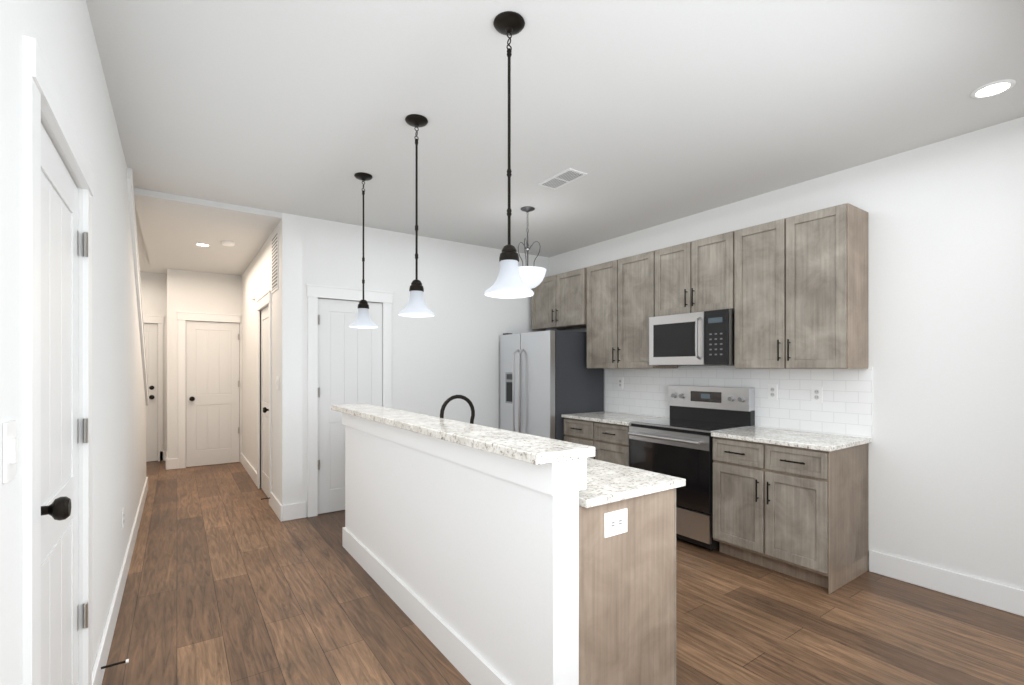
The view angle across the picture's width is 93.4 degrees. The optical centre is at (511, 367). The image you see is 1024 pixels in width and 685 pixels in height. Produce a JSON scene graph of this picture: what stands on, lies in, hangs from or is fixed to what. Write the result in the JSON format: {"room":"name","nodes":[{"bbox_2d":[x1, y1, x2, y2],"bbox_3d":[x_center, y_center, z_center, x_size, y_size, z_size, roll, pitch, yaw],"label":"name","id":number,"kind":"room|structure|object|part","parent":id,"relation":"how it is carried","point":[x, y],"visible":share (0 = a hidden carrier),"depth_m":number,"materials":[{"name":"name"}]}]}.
{"room":"kitchen","nodes":[
{"label":"kitchen","id":0,"kind":"room"},
{"bbox_2d":[0,0,145,684],"bbox_3d":[-1.587,-0.010,1.241,0.620,2.780,9.850,0,0,-35],"label":"wall","id":1,"kind":"structure","parent":0,"point":[61,32],"depth_m":1.87,"materials":[{"name":"paint"}]},
{"bbox_2d":[3,420,17,483],"bbox_3d":[-1.028,0.170,0.991,0.013,0.120,0.072,0,0,-35],"label":"light switch","id":2,"kind":"object","parent":1,"relation":"attached to","point":[10,449],"depth_m":0.98,"materials":[{"name":"white plastic"}]},
{"bbox_2d":[22,35,93,684],"bbox_3d":[-1.404,0.316,1.435,0.142,2.128,0.930,0,0,-35],"label":"trim","id":3,"kind":"structure","parent":1,"relation":"attached to","point":[40,92],"depth_m":1.12,"materials":[{"name":"white paint"}]},
{"bbox_2d":[41,124,87,684],"bbox_3d":[-1.359,0.360,1.468,0.108,2.028,0.753,0,0,-35],"label":"door","id":4,"kind":"structure","parent":1,"relation":"in","point":[59,428],"depth_m":1.49,"materials":[{"name":"white paint"}]},
{"bbox_2d":[92,477,147,684],"bbox_3d":[-2.888,1.308,3.671,0.016,0.145,4.406,0,0,-35],"label":"baseboard","id":5,"kind":"structure","parent":1,"relation":"attached to","point":[101,659],"depth_m":2.61,"materials":[{"name":"white paint"}]},
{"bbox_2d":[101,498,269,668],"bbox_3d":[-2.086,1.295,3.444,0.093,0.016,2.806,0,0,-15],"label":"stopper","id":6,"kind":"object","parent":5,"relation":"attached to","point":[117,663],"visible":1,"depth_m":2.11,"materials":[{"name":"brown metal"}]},
{"bbox_2d":[122,508,123,528],"bbox_3d":[-2.479,0.960,3.075,0.007,0.116,0.072,0,0,-35],"label":"outlet","id":7,"kind":"object","parent":1,"relation":"attached to","point":[123,508],"depth_m":3.06,"materials":[{"name":"white plastic"}]},
{"bbox_2d":[126,168,148,404],"bbox_3d":[-3.444,-0.498,4.364,0.155,1.838,2.623,0,0,-35],"label":"trim","id":8,"kind":"structure","parent":1,"relation":"attached to","point":[130,188],"depth_m":4.00,"materials":[{"name":"white paint"}]},
{"bbox_2d":[140,272,166,450],"bbox_3d":[-5.717,-0.010,6.877,1.320,2.780,0.120,0,0,-35],"label":"wall","id":9,"kind":"structure","parent":0,"point":[154,292],"depth_m":7.15,"materials":[{"name":"paint"}]},
{"bbox_2d":[144,323,157,461],"bbox_3d":[-5.605,0.360,6.873,0.892,2.028,0.108,0,0,-35],"label":"entry door","id":10,"kind":"structure","parent":9,"relation":"in","point":[151,337],"depth_m":7.11,"materials":[{"name":"white paint"}]},
{"bbox_2d":[143,315,163,460],"bbox_3d":[-5.636,0.302,6.917,1.052,2.156,0.148,0,0,-35],"label":"door frame","id":11,"kind":"structure","parent":9,"relation":"attached to","point":[159,319],"depth_m":7.14,"materials":[{"name":"white paint"}]},
{"bbox_2d":[167,269,241,461],"bbox_3d":[-4.304,-0.010,6.885,1.010,2.780,0.120,0,0,-35],"label":"wall","id":12,"kind":"structure","parent":0,"point":[196,291],"depth_m":6.70,"materials":[{"name":"paint"}]},
{"bbox_2d":[164,451,167,469],"bbox_3d":[-4.919,1.308,6.862,0.025,0.145,0.816,0,0,-35],"label":"baseboard","id":13,"kind":"structure","parent":12,"relation":"attached to","point":[165,452],"depth_m":6.77,"materials":[{"name":"white paint"}]},
{"bbox_2d":[177,311,240,468],"bbox_3d":[-4.308,0.302,6.865,0.764,2.156,0.148,0,0,-35],"label":"door frame","id":14,"kind":"structure","parent":12,"relation":"attached to","point":[183,317],"depth_m":6.64,"materials":[{"name":"white paint"}]},
{"bbox_2d":[186,321,239,466],"bbox_3d":[-4.239,0.360,6.849,0.648,2.028,0.108,0,0,-35],"label":"door","id":15,"kind":"structure","parent":12,"relation":"in","point":[212,395],"depth_m":6.86,"materials":[{"name":"white paint"}]},
{"bbox_2d":[242,222,279,501],"bbox_3d":[-2.853,-0.010,5.884,0.470,2.780,3.180,0,0,-35],"label":"wall","id":16,"kind":"structure","parent":0,"point":[257,274],"depth_m":5.75,"materials":[{"name":"paint"}]},
{"bbox_2d":[241,452,256,485],"bbox_3d":[-3.452,1.308,6.320,0.016,0.145,1.780,0,0,-35],"label":"baseboard","id":17,"kind":"structure","parent":16,"relation":"attached to","point":[251,471],"depth_m":6.18,"materials":[{"name":"white paint"}]},
{"bbox_2d":[256,290,271,504],"bbox_3d":[-2.632,0.302,5.234,0.148,2.156,0.962,0,0,-35],"label":"door frame","id":18,"kind":"structure","parent":16,"relation":"attached to","point":[264,300],"depth_m":5.22,"materials":[{"name":"white paint"}]},
{"bbox_2d":[261,306,268,497],"bbox_3d":[-2.675,0.360,5.204,0.108,2.028,0.752,0,0,-35],"label":"door","id":19,"kind":"structure","parent":16,"relation":"in","point":[265,400],"depth_m":5.27,"materials":[{"name":"white paint"}]},
{"bbox_2d":[271,228,278,293],"bbox_3d":[-2.284,-1.020,4.642,0.012,0.560,0.370,0,0,-35],"label":"air vent","id":20,"kind":"object","parent":16,"relation":"in","point":[274,262],"visible":1,"depth_m":4.59,"materials":[{"name":"white metal"}]},
{"bbox_2d":[270,492,283,521],"bbox_3d":[-2.236,1.308,4.574,0.020,0.145,0.596,0,0,-35],"label":"baseboard","id":21,"kind":"structure","parent":16,"relation":"attached to","point":[277,507],"depth_m":4.47,"materials":[{"name":"white paint"}]},
{"bbox_2d":[276,376,278,389],"bbox_3d":[-2.195,0.140,4.515,0.009,0.120,0.120,0,0,-35],"label":"box","id":22,"kind":"object","parent":16,"relation":"attached to","point":[277,378],"depth_m":4.52,"materials":[{"name":"white"}]},
{"bbox_2d":[280,213,548,516],"bbox_3d":[-0.936,-0.010,5.420,3.090,2.780,0.470,0,0,-35],"label":"wall","id":23,"kind":"structure","parent":0,"point":[446,351],"depth_m":5.04,"materials":[{"name":"paint"}]},
{"bbox_2d":[306,284,392,516],"bbox_3d":[-1.592,0.302,4.734,0.832,2.156,0.148,0,0,-35],"label":"door frame","id":24,"kind":"structure","parent":23,"relation":"attached to","point":[315,292],"depth_m":4.50,"materials":[{"name":"white paint"}]},
{"bbox_2d":[318,298,381,513],"bbox_3d":[-1.562,0.360,4.691,0.623,2.028,0.108,0,0,-35],"label":"pantry door","id":25,"kind":"structure","parent":23,"relation":"in","point":[349,365],"depth_m":4.65,"materials":[{"name":"white paint"}]},
{"bbox_2d":[86,0,1023,275],"bbox_3d":[-0.667,-1.425,3.098,5.540,0.150,12.090,0,0,-35],"label":"ceiling","id":26,"kind":"structure","parent":0,"point":[244,124],"depth_m":2.57,"materials":[{"name":"paint"}]},
{"bbox_2d":[194,243,209,246],"bbox_3d":[-3.384,-1.346,5.272,0.148,0.007,0.148,0,0,-35],"label":"recessed light","id":27,"kind":"object","parent":26,"relation":"in","point":[203,244],"visible":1,"depth_m":5.25,"materials":[{"name":"white"}]},
{"bbox_2d":[221,241,234,245],"bbox_3d":[-3.055,-1.335,5.184,0.130,0.030,0.130,0,0,-35],"label":"smoke detector","id":28,"kind":"object","parent":26,"relation":"attached to","point":[226,243],"visible":1,"depth_m":5.15,"materials":[{"name":"white plastic"}]},
{"bbox_2d":[349,172,377,327],"bbox_3d":[-1.082,-0.848,3.510,0.202,1.104,0.202,0,0,-35],"label":"pendant light","id":29,"kind":"object","parent":26,"relation":"hanging from","point":[363,320],"visible":1,"depth_m":3.48,"materials":[{"name":"white glass"}]},
{"bbox_3d":[-1.082,-0.364,3.510,0.202,0.137,0.202,0,0,-35],"label":"lamp shade","id":30,"kind":"part","parent":29,"relation":"part of","materials":[{"name":"white glass"}]},
{"bbox_2d":[398,114,434,316],"bbox_3d":[-0.538,-0.848,2.719,0.202,1.104,0.202,0,0,-35],"label":"pendant light","id":31,"kind":"object","parent":26,"relation":"hanging from","point":[416,306],"visible":1,"depth_m":2.70,"materials":[{"name":"white glass"}]},
{"bbox_3d":[-0.538,-0.364,2.719,0.202,0.137,0.202,0,0,-35],"label":"lamp shade","id":32,"kind":"part","parent":31,"relation":"part of","materials":[{"name":"white glass"}]},
{"bbox_2d":[484,11,533,297],"bbox_3d":[-0.011,-0.848,1.953,0.202,1.104,0.202,0,0,-35],"label":"pendant light","id":33,"kind":"object","parent":26,"relation":"hanging from","point":[509,283],"visible":1,"depth_m":1.93,"materials":[{"name":"white glass"}]},
{"bbox_3d":[-0.011,-0.364,1.953,0.202,0.137,0.202,0,0,-35],"label":"lamp shade","id":34,"kind":"part","parent":33,"relation":"part of","materials":[{"name":"white glass"}]},
{"bbox_2d":[518,206,545,288],"bbox_3d":[0.137,-1.031,4.236,0.332,0.736,0.332,0,0,-35],"label":"chandelier","id":35,"kind":"object","parent":26,"relation":"hanging from","point":[532,277],"visible":0.81,"depth_m":4.14,"materials":[{"name":"white glass"}]},
{"bbox_2d":[538,168,586,189],"bbox_3d":[0.369,-1.394,3.569,0.170,0.011,0.360,0,0,-35],"label":"ceiling vent","id":36,"kind":"object","parent":26,"relation":"in","point":[564,177],"visible":1,"depth_m":3.54,"materials":[{"name":"white metal"}]},
{"bbox_2d":[970,79,1015,98],"bbox_3d":[2.411,-1.396,2.418,0.164,0.007,0.164,0,0,-35],"label":"recessed light","id":37,"kind":"object","parent":26,"relation":"in","point":[991,89],"visible":1,"depth_m":2.41,"materials":[{"name":"white"}]},
{"bbox_2d":[102,461,1023,684],"bbox_3d":[-0.667,1.430,3.098,5.540,0.100,12.090,0,0,-35],"label":"floor","id":38,"kind":"structure","parent":0,"point":[232,579],"depth_m":2.65,"materials":[{"name":"brown wood"}]},
{"bbox_2d":[331,404,685,684],"bbox_3d":[-0.314,0.832,2.881,0.833,1.096,2.580,0,0,-35],"label":"kitchen island","id":39,"kind":"object","parent":38,"relation":"on","point":[480,567],"depth_m":1.98,"materials":[{"name":"paint"}]},
{"bbox_2d":[440,395,474,423],"bbox_3d":[-0.316,0.316,2.835,0.248,0.316,0.097,0,0,-35],"label":"faucet","id":40,"kind":"object","parent":39,"relation":"on","point":[451,398],"visible":0.6,"depth_m":2.86,"materials":[{"name":"black metal"}]},
{"bbox_3d":[-0.545,0.302,2.720,0.270,0.036,2.580,0,0,-35],"label":"island cap","id":41,"kind":"part","parent":39,"relation":"part of","materials":[{"name":"white stone"}]},
{"bbox_3d":[-0.221,0.591,2.946,0.580,0.231,2.550,0,0,-35],"label":"kitchen island top","id":42,"kind":"part","parent":39,"relation":"part of","materials":[{"name":"white stone"}]},
{"bbox_2d":[500,328,603,440],"bbox_3d":[0.405,0.488,5.440,0.824,1.783,0.922,0,0,-35],"label":"fridge","id":43,"kind":"object","parent":38,"relation":"on","point":[548,378],"visible":0.58,"depth_m":5.10,"materials":[{"name":"grey metal"}]},
{"bbox_2d":[564,418,628,466],"bbox_3d":[1.015,0.943,4.743,0.653,0.875,0.880,0,0,-35],"label":"base cabinet","id":44,"kind":"object","parent":38,"relation":"on","point":[609,442],"visible":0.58,"depth_m":4.49,"materials":[{"name":"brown wood"}]},
{"bbox_2d":[561,411,666,425],"bbox_3d":[1.019,0.490,4.754,0.635,0.030,0.890,0,0,-35],"label":"countertop","id":45,"kind":"structure","parent":44,"relation":"on","point":[614,418],"depth_m":4.66,"materials":[{"name":"stone"}]},
{"bbox_2d":[628,385,754,550],"bbox_3d":[1.469,0.771,4.041,0.691,1.217,0.777,0,0,-35],"label":"range","id":46,"kind":"object","parent":38,"relation":"on","point":[678,443],"visible":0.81,"depth_m":3.89,"materials":[{"name":"black metal"}]},
{"bbox_2d":[713,437,867,593],"bbox_3d":[1.938,0.943,3.414,0.653,0.875,0.775,0,0,-35],"label":"base cabinet","id":47,"kind":"object","parent":38,"relation":"on","point":[799,513],"visible":1,"depth_m":3.16,"materials":[{"name":"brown wood"}]},
{"bbox_2d":[711,427,871,451],"bbox_3d":[1.952,0.490,3.411,0.635,0.030,0.793,0,0,-35],"label":"countertop","id":48,"kind":"structure","parent":47,"relation":"on","point":[810,440],"depth_m":3.29,"materials":[{"name":"stone"}]},
{"bbox_2d":[549,117,1023,589],"bbox_3d":[2.728,-0.010,2.961,0.120,2.780,7.990,0,0,-35],"label":"wall","id":49,"kind":"structure","parent":0,"point":[946,334],"depth_m":2.98,"materials":[{"name":"paint"}]},
{"bbox_2d":[531,267,586,330],"bbox_3d":[0.627,-0.760,5.538,0.383,0.600,0.930,0,0,-35],"label":"upper cabinet","id":50,"kind":"object","parent":49,"relation":"attached to","point":[558,301],"visible":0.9,"depth_m":5.40,"materials":[{"name":"brown wood"}]},
{"bbox_2d":[587,251,677,368],"bbox_3d":[1.155,-0.527,4.778,0.383,1.065,0.872,0,0,-35],"label":"upper cabinet","id":51,"kind":"object","parent":49,"relation":"attached to","point":[620,301],"visible":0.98,"depth_m":4.64,"materials":[{"name":"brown wood"}]},
{"bbox_2d":[655,231,733,316],"bbox_3d":[1.620,-0.757,4.109,0.383,0.605,0.750,0,0,-35],"label":"upper cabinet","id":52,"kind":"object","parent":49,"relation":"attached to","point":[694,276],"visible":0.81,"depth_m":3.97,"materials":[{"name":"brown wood"}]},
{"bbox_2d":[649,309,733,365],"bbox_3d":[1.579,-0.236,4.081,0.482,0.431,0.744,0,0,-35],"label":"over-the-range microwave","id":53,"kind":"object","parent":52,"relation":"attached to","point":[704,338],"visible":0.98,"depth_m":3.92,"materials":[{"name":"silver metal"}]},
{"bbox_2d":[605,367,872,437],"bbox_3d":[1.732,0.235,4.281,0.008,0.480,2.477,0,0,-35],"label":"tile backsplash","id":54,"kind":"structure","parent":49,"relation":"attached to","point":[845,407],"depth_m":3.76,"materials":[{"name":"white tile"}]},
{"bbox_2d":[618,378,622,388],"bbox_3d":[1.148,0.160,5.109,0.007,0.116,0.072,0,0,-35],"label":"outlet","id":55,"kind":"object","parent":54,"relation":"attached to","point":[620,380],"depth_m":5.10,"materials":[{"name":"white plastic"}]},
{"bbox_2d":[768,385,776,399],"bbox_3d":[2.055,0.190,3.803,0.007,0.116,0.072,0,0,-35],"label":"outlet","id":56,"kind":"object","parent":54,"relation":"attached to","point":[772,389],"depth_m":3.80,"materials":[{"name":"white plastic"}]},
{"bbox_2d":[811,387,821,402],"bbox_3d":[2.238,0.195,3.541,0.007,0.116,0.072,0,0,-35],"label":"outlet","id":57,"kind":"object","parent":54,"relation":"attached to","point":[816,394],"depth_m":3.54,"materials":[{"name":"white plastic"}]},
{"bbox_2d":[734,203,867,368],"bbox_3d":[2.053,-0.527,3.486,0.383,1.065,0.762,0,0,-35],"label":"upper cabinet","id":58,"kind":"object","parent":49,"relation":"attached to","point":[800,291],"visible":1,"depth_m":3.30,"materials":[{"name":"brown wood"}]},
{"bbox_2d":[869,550,1023,616],"bbox_3d":[3.656,1.308,1.508,0.016,0.145,4.305,0,0,-35],"label":"baseboard","id":59,"kind":"structure","parent":49,"relation":"attached to","point":[1009,599],"depth_m":2.93,"materials":[{"name":"white paint"}]}
]}

